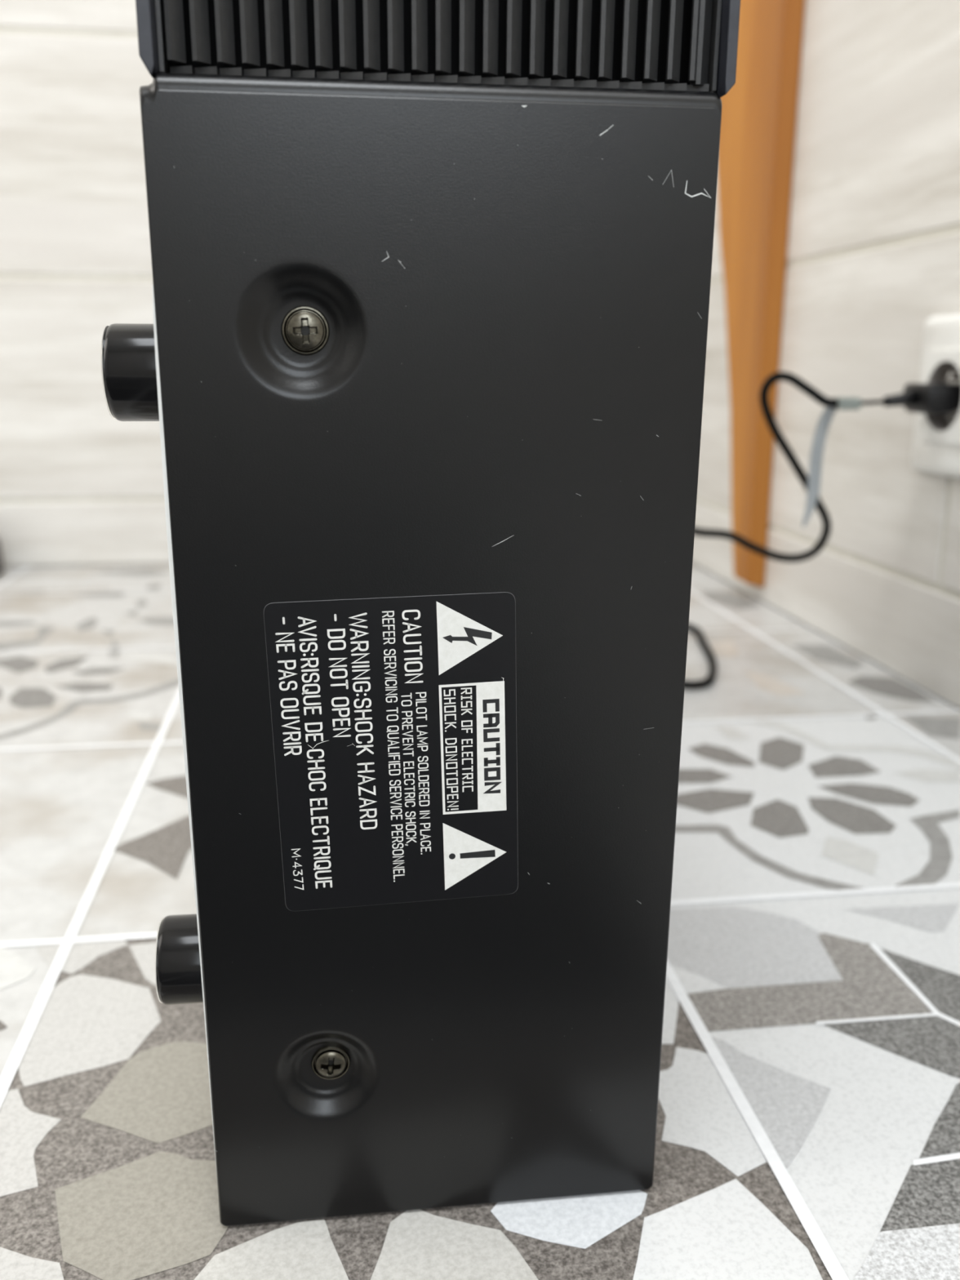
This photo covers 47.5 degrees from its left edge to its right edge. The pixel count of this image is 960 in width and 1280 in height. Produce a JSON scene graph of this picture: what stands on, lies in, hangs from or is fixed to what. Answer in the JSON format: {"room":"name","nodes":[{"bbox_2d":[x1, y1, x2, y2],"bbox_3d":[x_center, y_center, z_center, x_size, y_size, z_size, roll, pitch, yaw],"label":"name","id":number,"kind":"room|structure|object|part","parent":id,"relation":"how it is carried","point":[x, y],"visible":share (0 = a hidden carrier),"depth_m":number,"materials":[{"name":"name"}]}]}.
{"room":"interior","nodes":[
{"label":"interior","id":0,"kind":"room"},
{"bbox_2d":[0,0,168,566],"bbox_3d":[-0.762,-1.233,0.761,1.960,2.400,0.050,-2,14,-7],"label":"wall","id":1,"kind":"structure","parent":0,"point":[80,484],"depth_m":1.02,"materials":[{"name":"white tile"}]},
{"bbox_2d":[0,563,959,1279],"bbox_3d":[-0.589,0.255,-0.221,1.960,0.001,2.608,-2,14,-7],"label":"floor","id":2,"kind":"structure","parent":0,"point":[808,1123],"depth_m":0.34,"materials":[{"name":"tile"}]},
{"bbox_2d":[0,543,4,574],"bbox_3d":[-0.486,-0.087,1.016,0.074,0.056,0.074,-2,14,-7],"label":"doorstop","id":3,"kind":"object","parent":2,"relation":"on","point":[2,566],"visible":1,"depth_m":1.03,"materials":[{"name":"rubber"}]},
{"bbox_2d":[101,0,740,1226],"bbox_3d":[-0.038,-0.064,0.417,0.117,0.309,0.429,-1,14,-7],"label":"stereo receiver","id":4,"kind":"object","parent":2,"relation":"on","point":[420,366],"visible":1,"depth_m":0.21,"materials":[{"name":"black metal"}]},
{"bbox_3d":[-0.084,-0.024,0.419,0.003,0.204,0.409,-1,17,-7],"label":"plate","id":5,"kind":"part","parent":4,"relation":"part of","materials":[{"name":"metal"}]},
{"bbox_2d":[155,0,721,92],"bbox_3d":[-0.006,-0.126,0.192,0.100,0.053,0.008,-1,17,-7],"label":"vent grille","id":6,"kind":"object","parent":4,"relation":"attached to","point":[706,14],"depth_m":0.19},
{"bbox_2d":[717,0,804,587],"bbox_3d":[0.222,-0.667,0.862,0.015,1.238,0.198,-2,14,-7],"label":"table leg","id":7,"kind":"object","parent":2,"relation":"on","point":[758,122],"visible":0.91,"depth_m":0.89,"materials":[{"name":"orange wood"}]},
{"bbox_2d":[684,371,959,689],"bbox_3d":[0.117,-0.084,0.739,0.328,0.191,0.203,1,14,2],"label":"power cord","id":8,"kind":"object","parent":2,"relation":"on","point":[917,397],"visible":0.78,"depth_m":0.64,"materials":[{"name":"black plastic"}]},
{"bbox_2d":[693,0,959,708],"bbox_3d":[0.411,-0.938,-0.385,0.050,2.400,2.608,-2,14,-7],"label":"wall","id":9,"kind":"structure","parent":0,"point":[873,251],"depth_m":0.74,"materials":[{"name":"white tile"}]},
{"bbox_2d":[911,314,959,478],"bbox_3d":[0.274,-0.140,0.627,0.015,0.091,0.076,-2,14,-7],"label":"wall socket","id":10,"kind":"object","parent":9,"relation":"attached to","point":[935,446],"visible":0.9,"depth_m":0.64,"materials":[{"name":"white plastic"}]}
]}

